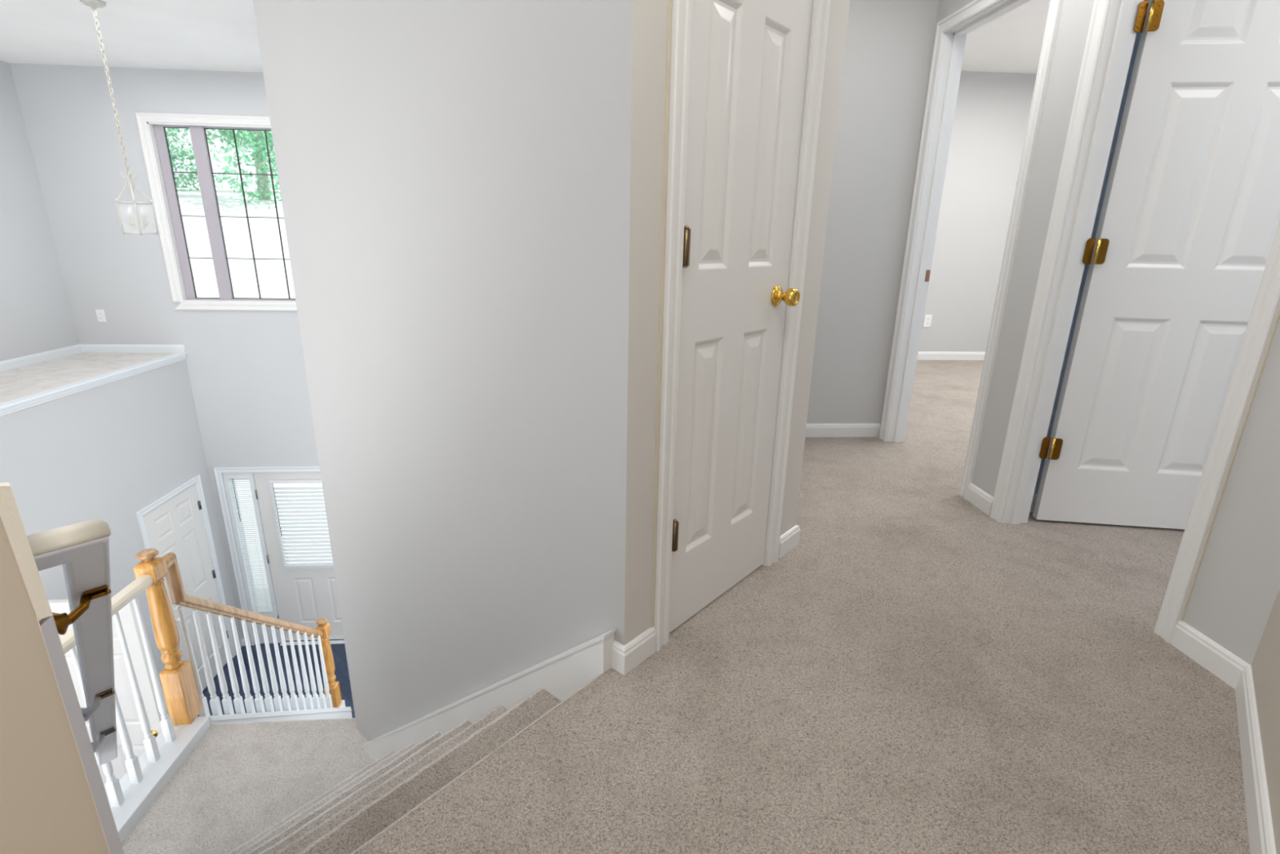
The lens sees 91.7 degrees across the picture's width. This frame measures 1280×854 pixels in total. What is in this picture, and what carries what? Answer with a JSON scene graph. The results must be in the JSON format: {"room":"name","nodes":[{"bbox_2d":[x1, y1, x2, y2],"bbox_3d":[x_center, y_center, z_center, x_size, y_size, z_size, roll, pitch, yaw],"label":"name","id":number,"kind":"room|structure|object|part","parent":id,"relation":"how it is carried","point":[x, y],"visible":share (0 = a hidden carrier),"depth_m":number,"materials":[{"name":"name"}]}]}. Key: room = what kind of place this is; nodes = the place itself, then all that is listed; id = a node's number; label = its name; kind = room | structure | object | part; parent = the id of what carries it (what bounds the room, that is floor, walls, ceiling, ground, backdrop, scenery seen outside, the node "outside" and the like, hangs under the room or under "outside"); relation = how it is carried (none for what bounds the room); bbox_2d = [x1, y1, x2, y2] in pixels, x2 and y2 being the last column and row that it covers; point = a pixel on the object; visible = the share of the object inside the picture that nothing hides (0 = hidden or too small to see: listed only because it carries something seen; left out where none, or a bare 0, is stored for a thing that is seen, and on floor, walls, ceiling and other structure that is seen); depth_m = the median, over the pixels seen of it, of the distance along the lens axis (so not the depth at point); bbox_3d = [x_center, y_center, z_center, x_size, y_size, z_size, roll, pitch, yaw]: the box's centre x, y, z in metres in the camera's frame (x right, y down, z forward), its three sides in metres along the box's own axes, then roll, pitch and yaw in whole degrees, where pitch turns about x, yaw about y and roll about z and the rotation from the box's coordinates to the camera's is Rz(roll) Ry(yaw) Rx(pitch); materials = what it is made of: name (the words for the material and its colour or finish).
{"room":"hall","nodes":[
{"label":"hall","id":0,"kind":"room"},
{"bbox_2d":[0,60,79,361],"bbox_3d":[-5.024,-0.810,2.075,0.100,2.590,7.204,0,17,-5],"label":"wall","id":1,"kind":"structure","parent":0,"point":[36,316],"depth_m":5.27,"materials":[{"name":"grey paint"}]},
{"bbox_2d":[0,344,82,371],"bbox_3d":[-5.066,0.028,3.383,0.013,0.078,5.204,0,17,-5],"label":"baseboard","id":2,"kind":"structure","parent":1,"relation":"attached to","point":[9,364],"depth_m":5.40,"materials":[{"name":"white wood"}]},
{"bbox_2d":[0,352,186,417],"bbox_3d":[-4.539,0.392,2.488,0.920,0.068,7.204,0,17,-5],"label":"plant ledge","id":3,"kind":"object","parent":1,"relation":"attached to","point":[26,380],"visible":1,"depth_m":5.11,"materials":[{"name":"paint"}]},
{"bbox_2d":[0,360,242,715],"bbox_3d":[-4.161,1.958,3.006,0.100,3.215,7.204,0,17,-5],"label":"wall","id":4,"kind":"structure","parent":0,"point":[106,453],"depth_m":5.06,"materials":[{"name":"grey paint"}]},
{"bbox_2d":[0,351,187,416],"bbox_3d":[-4.090,0.383,2.521,0.080,0.066,7.203,0,17,-5],"label":"trim","id":5,"kind":"structure","parent":4,"relation":"attached to","point":[15,405],"depth_m":4.75,"materials":[{"name":"white wood"}]},
{"bbox_2d":[48,599,162,794],"bbox_3d":[-3.837,2.138,4.429,0.767,2.018,0.102,0,17,-5],"label":"door","id":6,"kind":"structure","parent":4,"relation":"in","point":[123,688],"depth_m":4.37,"materials":[{"name":"white wood"}]},
{"bbox_3d":[-3.520,2.228,4.464,0.064,0.064,0.067,0,17,-5],"label":"knob","id":7,"kind":"part","parent":6,"relation":"part of","materials":[{"name":"gold metal"}]},
{"bbox_2d":[142,483,228,690],"bbox_3d":[-4.341,1.627,6.047,0.103,2.018,0.775,0,17,-5],"label":"door","id":8,"kind":"structure","parent":4,"relation":"in","point":[176,526],"depth_m":6.03,"materials":[{"name":"white wood"}]},
{"bbox_3d":[-4.302,1.796,5.778,0.067,0.064,0.064,0,17,-5],"label":"knob","id":9,"kind":"part","parent":8,"relation":"part of","materials":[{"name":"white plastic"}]},
{"bbox_2d":[135,474,236,657],"bbox_3d":[-4.393,1.603,6.026,0.118,2.098,0.886,0,17,-5],"label":"door frame","id":10,"kind":"structure","parent":4,"relation":"attached to","point":[197,479],"depth_m":6.21,"materials":[{"name":"white wood"}]},
{"bbox_2d":[0,0,262,72],"bbox_3d":[-3.115,-2.023,1.905,3.890,0.100,7.304,0,17,-5],"label":"ceiling","id":11,"kind":"structure","parent":0,"point":[206,35],"depth_m":4.31,"materials":[{"name":"white paint"}]},
{"bbox_2d":[79,0,159,235],"bbox_3d":[-3.256,-1.889,3.876,0.140,1.327,0.140,4,17,8],"label":"pendant lantern","id":12,"kind":"object","parent":11,"relation":"hanging from","point":[94,4],"visible":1,"depth_m":3.95,"materials":[{"name":"white metal"}]},
{"bbox_3d":[-3.253,-2.036,3.831,0.018,0.942,0.018,0,17,-5],"label":"cord","id":13,"kind":"part","parent":12,"relation":"part of","materials":[{"name":"white metal"}]},
{"bbox_3d":[-3.253,-2.032,3.832,0.019,0.945,0.019,15,22,38],"label":"chain","id":14,"kind":"part","parent":12,"relation":"part of","materials":[{"name":"white metal"}]},
{"bbox_3d":[-3.303,-1.525,3.956,0.081,0.176,0.008,-12,21,-36],"label":"scroll arm","id":15,"kind":"part","parent":12,"relation":"part of","materials":[{"name":"white metal"}]},
{"bbox_3d":[-3.232,-1.521,3.948,0.048,0.176,0.070,0,17,-5],"label":"scroll arm","id":16,"kind":"part","parent":12,"relation":"part of","materials":[{"name":"white metal"}]},
{"bbox_3d":[-3.266,-1.361,4.040,0.138,0.221,0.138,3,17,7],"label":"lantern frame","id":17,"kind":"part","parent":12,"relation":"part of","materials":[{"name":"white metal"}]},
{"bbox_2d":[127,206,148,230],"bbox_3d":[-3.266,-1.356,4.041,0.100,0.143,0.059,0,17,-5],"label":"candle","id":18,"kind":"object","parent":12,"relation":"on","point":[130,212],"depth_m":4.03,"materials":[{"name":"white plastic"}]},
{"bbox_3d":[-3.223,-1.542,4.016,0.070,0.176,0.048,0,17,-5],"label":"scroll arm","id":19,"kind":"part","parent":12,"relation":"part of","materials":[{"name":"white metal"}]},
{"bbox_2d":[80,344,185,352],"bbox_3d":[-4.809,-0.743,5.890,0.930,0.078,0.013,0,17,-5],"label":"baseboard","id":20,"kind":"structure","parent":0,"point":[85,348],"depth_m":5.88,"materials":[{"name":"white wood"}]},
{"bbox_2d":[9,62,319,644],"bbox_3d":[-3.447,-0.371,6.196,3.890,5.805,0.140,0,17,-5],"label":"wall","id":21,"kind":"structure","parent":0,"point":[246,371],"depth_m":5.67,"materials":[{"name":"grey paint"}]},
{"bbox_2d":[95,309,106,322],"bbox_3d":[-5.019,-1.034,5.784,0.072,0.116,0.010,0,17,-5],"label":"wall outlet","id":22,"kind":"object","parent":21,"relation":"attached to","point":[100,315],"visible":1,"depth_m":5.78,"materials":[{"name":"white plastic"}]},
{"bbox_2d":[135,112,297,311],"bbox_3d":[-3.429,-1.914,5.684,1.825,1.670,0.113,0,17,-5],"label":"window","id":23,"kind":"structure","parent":21,"relation":"in","point":[151,126],"depth_m":5.61,"materials":[{"name":"white wood"}]},
{"bbox_2d":[241,639,245,645],"bbox_3d":[-4.387,2.391,6.899,0.060,0.078,0.013,0,17,-5],"label":"baseboard","id":24,"kind":"structure","parent":21,"relation":"attached to","point":[243,643],"depth_m":6.89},
{"bbox_2d":[226,475,272,613],"bbox_3d":[-4.131,1.268,6.603,0.207,1.617,0.039,0,17,-5],"label":"mini blind","id":25,"kind":"object","parent":21,"relation":"attached to","point":[251,580],"visible":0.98,"depth_m":6.61,"materials":[{"name":"white plastic"}]},
{"bbox_3d":[-4.190,1.277,6.592,0.002,1.585,0.002,0,17,-5],"label":"ladder cord","id":26,"kind":"part","parent":25,"relation":"part of","materials":[{"name":"white plastic"}]},
{"bbox_3d":[-4.071,1.276,6.601,0.002,1.585,0.002,0,17,-5],"label":"ladder cord","id":27,"kind":"part","parent":25,"relation":"part of","materials":[{"name":"white plastic"}]},
{"bbox_3d":[-4.146,2.033,6.845,0.199,0.012,0.022,0,17,-5],"label":"rail","id":28,"kind":"part","parent":25,"relation":"part of","materials":[{"name":"white plastic"}]},
{"bbox_2d":[213,466,319,645],"bbox_3d":[-3.508,1.397,6.726,1.661,2.111,0.148,0,17,-5],"label":"door frame","id":29,"kind":"structure","parent":21,"relation":"attached to","point":[227,471],"depth_m":6.55,"materials":[{"name":"white wood"}]},
{"bbox_2d":[253,471,344,641],"bbox_3d":[-3.530,1.438,6.693,0.925,2.028,0.112,0,17,-5],"label":"door","id":30,"kind":"structure","parent":21,"relation":"in","point":[304,595],"depth_m":6.77,"materials":[{"name":"white wood"}]},
{"bbox_3d":[-3.518,1.041,6.576,0.635,1.038,0.014,0,17,-5],"label":"lite frame","id":31,"kind":"part","parent":30,"relation":"part of","materials":[{"name":"white plastic"}]},
{"bbox_2d":[269,479,333,566],"bbox_3d":[-3.516,1.023,6.545,0.583,0.992,0.039,0,17,-5],"label":"mini blind","id":32,"kind":"object","parent":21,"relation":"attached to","point":[302,562],"visible":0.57,"depth_m":6.55,"materials":[{"name":"white plastic"}]},
{"bbox_3d":[-3.762,1.033,6.519,0.002,0.960,0.002,0,17,-5],"label":"ladder cord","id":33,"kind":"part","parent":32,"relation":"part of","materials":[{"name":"white plastic"}]},
{"bbox_3d":[-3.525,1.490,6.695,0.575,0.012,0.022,0,17,-5],"label":"rail","id":34,"kind":"part","parent":32,"relation":"part of","materials":[{"name":"white plastic"}]},
{"bbox_2d":[121,718,373,853],"bbox_3d":[-1.575,1.741,2.646,1.071,0.160,1.151,0,17,-5],"label":"floor","id":35,"kind":"structure","parent":0,"point":[240,780],"depth_m":2.81,"materials":[{"name":"beige carpet"}]},
{"bbox_2d":[59,548,351,843],"bbox_3d":[-2.242,1.713,3.240,0.182,2.451,2.900,0,17,-5],"label":"balustrade","id":36,"kind":"object","parent":35,"relation":"on","point":[129,797],"visible":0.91,"depth_m":3.01,"materials":[{"name":"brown wood"}]},
{"bbox_3d":[-2.181,0.879,2.198,0.060,0.052,1.300,0,17,-5],"label":"landing handrail","id":37,"kind":"part","parent":36,"relation":"part of","materials":[{"name":"beige paint"}]},
{"bbox_3d":[-2.249,1.298,3.042,0.090,0.310,0.090,0,17,-5],"label":"newel post","id":38,"kind":"part","parent":36,"relation":"part of","materials":[{"name":"brown wood"}]},
{"bbox_3d":[-2.297,1.085,3.740,0.060,1.389,1.391,0,17,-5],"label":"sloping handrail","id":39,"kind":"part","parent":36,"relation":"part of","materials":[{"name":"brown wood"}]},
{"bbox_3d":[-2.363,2.062,4.783,0.083,0.200,0.083,0,17,-5],"label":"newel post","id":40,"kind":"part","parent":36,"relation":"part of","materials":[{"name":"brown wood"}]},
{"bbox_2d":[226,672,604,853],"bbox_3d":[-0.905,1.242,1.874,1.348,1.318,0.961,15,22,38],"label":"carpeted stairs","id":41,"kind":"structure","parent":35,"relation":"on","point":[348,816],"depth_m":1.69,"materials":[{"name":"beige carpet"}]},
{"bbox_2d":[196,642,355,717],"bbox_3d":[-3.221,3.551,3.523,3.900,0.100,7.500,0,17,-5],"label":"floor","id":42,"kind":"structure","parent":0,"point":[341,669],"depth_m":6.49,"materials":[{"name":"blue carpet"}]},
{"bbox_2d":[213,717,355,724],"bbox_3d":[-1.895,2.164,4.458,0.708,2.050,2.116,0,17,-5],"label":"baseboard","id":43,"kind":"structure","parent":42,"relation":"on","point":[348,717],"depth_m":3.16,"materials":[{"name":"white wood"}]},
{"bbox_2d":[280,640,344,645],"bbox_3d":[-3.544,2.403,7.025,0.940,0.011,0.150,0,17,-5],"label":"threshold","id":44,"kind":"object","parent":42,"relation":"on","point":[331,642],"visible":0.14,"depth_m":6.96,"materials":[{"name":"white wood"}]},
{"bbox_2d":[0,0,849,853],"bbox_3d":[-0.425,-0.414,0.935,0.149,2.420,2.987,15,22,38],"label":"wall","id":45,"kind":"structure","parent":0,"point":[649,16],"depth_m":1.29,"materials":[{"name":"grey paint"}]},
{"bbox_2d":[0,482,111,853],"bbox_3d":[-0.719,0.454,0.813,0.015,0.822,0.018,15,22,38],"label":"bead","id":46,"kind":"object","parent":45,"relation":"attached to","point":[10,515],"visible":1,"depth_m":0.71,"materials":[{"name":"beige paint"}]},
{"bbox_2d":[39,615,124,853],"bbox_3d":[-0.721,0.631,0.870,0.016,0.850,0.013,15,22,38],"label":"trim board","id":47,"kind":"object","parent":45,"relation":"attached to","point":[49,629],"visible":1,"depth_m":0.79,"materials":[{"name":"grey paint"}]},
{"bbox_2d":[624,626,656,675],"bbox_3d":[-0.003,0.595,1.660,0.013,0.078,0.130,15,22,38],"label":"baseboard","id":48,"kind":"structure","parent":45,"relation":"attached to","point":[643,646],"depth_m":1.65,"materials":[{"name":"white wood"}]},
{"bbox_2d":[650,0,672,626],"bbox_3d":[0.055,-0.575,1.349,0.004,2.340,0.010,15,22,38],"label":"door frame","id":49,"kind":"structure","parent":45,"relation":"attached to","point":[669,2],"depth_m":1.43,"materials":[{"name":"white wood"}]},
{"bbox_2d":[668,0,812,632],"bbox_3d":[0.283,-0.427,1.659,0.102,2.018,0.548,15,22,38],"label":"door","id":50,"kind":"structure","parent":45,"relation":"in","point":[748,58],"depth_m":1.67,"materials":[{"name":"white wood"}]},
{"bbox_3d":[0.430,-0.382,1.826,0.067,0.064,0.064,15,22,38],"label":"knob","id":51,"kind":"part","parent":50,"relation":"part of","materials":[{"name":"gold metal"}]},
{"bbox_2d":[653,0,831,651],"bbox_3d":[0.237,-0.471,1.693,0.138,2.106,0.682,15,22,38],"label":"door frame","id":52,"kind":"structure","parent":45,"relation":"attached to","point":[682,10],"depth_m":1.65,"materials":[{"name":"white wood"}]},
{"bbox_2d":[777,524,800,558],"bbox_3d":[0.544,0.416,2.274,0.013,0.078,0.153,15,22,38],"label":"baseboard","id":53,"kind":"object","parent":45,"relation":"attached to","point":[788,540],"visible":0.83,"depth_m":2.26,"materials":[{"name":"white wood"}]},
{"bbox_2d":[253,0,632,741],"bbox_3d":[-0.698,0.889,2.363,1.789,5.765,0.100,15,22,38],"label":"wall","id":54,"kind":"structure","parent":0,"point":[454,175],"depth_m":1.80,"materials":[{"name":"grey paint"}]},
{"bbox_2d":[360,627,616,760],"bbox_3d":[-0.707,1.087,2.328,1.620,1.518,0.045,15,22,38],"label":"skirt board","id":55,"kind":"object","parent":54,"relation":"attached to","point":[562,674],"visible":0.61,"depth_m":1.94,"materials":[{"name":"white wood"}]},
{"bbox_2d":[611,640,624,675],"bbox_3d":[-0.058,0.603,1.631,0.057,0.078,0.013,15,22,38],"label":"baseboard","id":56,"kind":"structure","parent":54,"relation":"attached to","point":[618,649],"depth_m":1.62,"materials":[{"name":"white wood"}]},
{"bbox_2d":[353,360,1249,853],"bbox_3d":[1.208,0.691,1.815,6.712,0.150,8.659,0,17,-5],"label":"floor","id":57,"kind":"structure","parent":0,"point":[923,672],"depth_m":1.51,"materials":[{"name":"beige carpet"}]},
{"bbox_2d":[806,0,938,423],"bbox_3d":[0.961,-1.118,3.296,1.166,2.420,0.118,0,17,-5],"label":"wall","id":58,"kind":"structure","parent":0,"point":[888,47],"depth_m":3.23,"materials":[{"name":"grey paint"}]},
{"bbox_2d":[804,423,880,437],"bbox_3d":[0.939,0.020,3.579,0.916,0.078,0.013,0,17,-5],"label":"baseboard","id":59,"kind":"structure","parent":58,"relation":"attached to","point":[812,430],"depth_m":3.59,"materials":[{"name":"white wood"}]},
{"bbox_2d":[918,71,1036,351],"bbox_3d":[2.868,-1.360,4.115,3.018,2.470,3.400,0,17,-5],"label":"wall","id":60,"kind":"structure","parent":0,"point":[993,109],"depth_m":5.59,"materials":[{"name":"grey paint"}]},
{"bbox_2d":[923,315,932,327],"bbox_3d":[2.718,-1.000,5.869,0.072,0.116,0.010,0,17,-5],"label":"wall outlet","id":61,"kind":"object","parent":60,"relation":"attached to","point":[927,319],"visible":1,"depth_m":5.87,"materials":[{"name":"white plastic"}]},
{"bbox_2d":[917,351,985,359],"bbox_3d":[2.737,-0.684,5.968,2.793,0.078,0.013,0,17,-5],"label":"baseboard","id":62,"kind":"structure","parent":60,"relation":"attached to","point":[922,355],"depth_m":5.98,"materials":[{"name":"white wood"}]},
{"bbox_2d":[961,0,1050,74],"bbox_3d":[2.896,-2.563,3.691,3.018,0.080,3.500,0,17,-5],"label":"ceiling","id":63,"kind":"structure","parent":0,"point":[1011,42],"depth_m":4.48,"materials":[{"name":"white paint"}]},
{"bbox_2d":[880,0,1279,665],"bbox_3d":[1.551,-0.788,2.268,0.105,2.420,2.126,0,17,-5],"label":"wall","id":64,"kind":"structure","parent":0,"point":[1237,584],"depth_m":1.70,"materials":[{"name":"grey paint"}]},
{"bbox_2d":[879,0,1063,498],"bbox_3d":[1.495,-0.806,2.875,0.124,2.093,0.864,0,17,-5],"label":"door frame","id":65,"kind":"structure","parent":64,"relation":"attached to","point":[951,32],"depth_m":3.03,"materials":[{"name":"white wood"}]},
{"bbox_3d":[1.512,-0.795,3.268,0.024,0.060,0.003,0,17,-5],"label":"strike plate","id":66,"kind":"part","parent":65,"relation":"part of","materials":[{"name":"orange metal"}]},
{"bbox_2d":[965,483,993,515],"bbox_3d":[1.465,0.309,2.678,0.013,0.078,0.170,0,17,-5],"label":"baseboard","id":67,"kind":"structure","parent":64,"relation":"attached to","point":[980,499],"depth_m":2.67,"materials":[{"name":"white wood"}]},
{"bbox_2d":[990,0,1279,643],"bbox_3d":[1.574,-0.500,1.892,0.124,2.093,0.844,0,17,-5],"label":"door frame","id":68,"kind":"structure","parent":64,"relation":"attached to","point":[1111,35],"depth_m":2.13,"materials":[{"name":"white wood"}]},
{"bbox_2d":[1032,0,1279,528],"bbox_3d":[1.979,-0.571,2.232,0.774,2.018,0.065,2,17,4],"label":"door","id":69,"kind":"structure","parent":64,"relation":"in","point":[1177,257],"depth_m":2.22,"materials":[{"name":"white wood"}]},
{"bbox_2d":[1169,620,1250,688],"bbox_3d":[1.544,0.615,1.694,0.013,0.078,0.204,0,17,-5],"label":"baseboard","id":70,"kind":"structure","parent":64,"relation":"attached to","point":[1217,660],"depth_m":1.68,"materials":[{"name":"white wood"}]},
{"bbox_2d":[1180,308,1279,620],"bbox_3d":[1.565,-0.569,1.424,0.004,2.340,0.004,0,17,-5],"label":"caulk","id":71,"kind":"structure","parent":64,"relation":"attached to","point":[1278,313],"depth_m":1.63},
{"bbox_2d":[1030,0,1148,511],"bbox_3d":[3.053,-0.840,2.447,2.918,2.470,0.113,0,17,-5],"label":"wall","id":72,"kind":"structure","parent":0,"point":[1138,34],"depth_m":2.33,"materials":[{"name":"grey paint"}]},
{"bbox_2d":[1251,587,1279,853],"bbox_3d":[0.593,-0.118,0.042,0.140,2.420,3.200,15,22,38],"label":"wall","id":73,"kind":"structure","parent":0,"point":[1265,664],"depth_m":1.36,"materials":[{"name":"beige paint"}]},
{"bbox_2d":[1235,665,1276,853],"bbox_3d":[0.513,0.985,0.435,0.013,0.078,3.200,15,22,38],"label":"baseboard","id":74,"kind":"structure","parent":73,"relation":"attached to","point":[1260,824],"depth_m":1.30,"materials":[{"name":"white wood"}]},
{"bbox_3d":[-1.374,1.907,1.789,1.027,4.135,1.094,0,17,-5],"label":"wall","id":75,"kind":"structure","parent":0,"visible":0},
{"bbox_2d":[26,518,117,765],"bbox_3d":[-1.442,0.697,1.628,1.436,1.428,0.101,16,22,39],"label":"handrail","id":76,"kind":"object","parent":75,"relation":"attached to","point":[82,548],"visible":0.91,"depth_m":1.13,"materials":[{"name":"white paint"}]},
{"label":"outside","id":77,"kind":"structure","parent":0,"visible":0},
{"bbox_2d":[176,184,333,604],"bbox_3d":[-12.539,-9.155,31.066,160.000,8.145,53.496,0,17,-5],"label":"ground","id":78,"kind":"structure","parent":77,"point":[264,232],"depth_m":22.17,"materials":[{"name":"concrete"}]},
{"bbox_2d":[167,138,177,171],"bbox_3d":[-25.130,-14.897,26.873,6.584,9.940,5.828,2,17,3],"label":"tree","id":79,"kind":"object","parent":78,"relation":"on","point":[173,157],"visible":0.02,"depth_m":29.62,"materials":[{"name":"green plant"}]},
{"bbox_2d":[165,128,199,191],"bbox_3d":[-29.296,-18.857,34.964,7.735,12.005,6.791,0,17,-5],"label":"tree","id":80,"kind":"object","parent":78,"relation":"on","point":[183,153],"visible":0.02,"depth_m":37.13,"materials":[{"name":"green plant"}]},
{"bbox_2d":[205,128,281,208],"bbox_3d":[-16.577,-14.200,26.748,5.930,9.670,6.049,-3,18,-13],"label":"tree","id":81,"kind":"object","parent":78,"relation":"on","point":[257,141],"visible":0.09,"depth_m":26.38,"materials":[{"name":"green plant"}]},
{"bbox_2d":[217,129,271,150],"bbox_3d":[-19.971,-17.499,34.982,7.664,9.080,6.232,0,17,-5],"label":"tree","id":82,"kind":"object","parent":78,"relation":"on","point":[218,130],"visible":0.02,"depth_m":33.59,"materials":[{"name":"green plant"}]}
]}

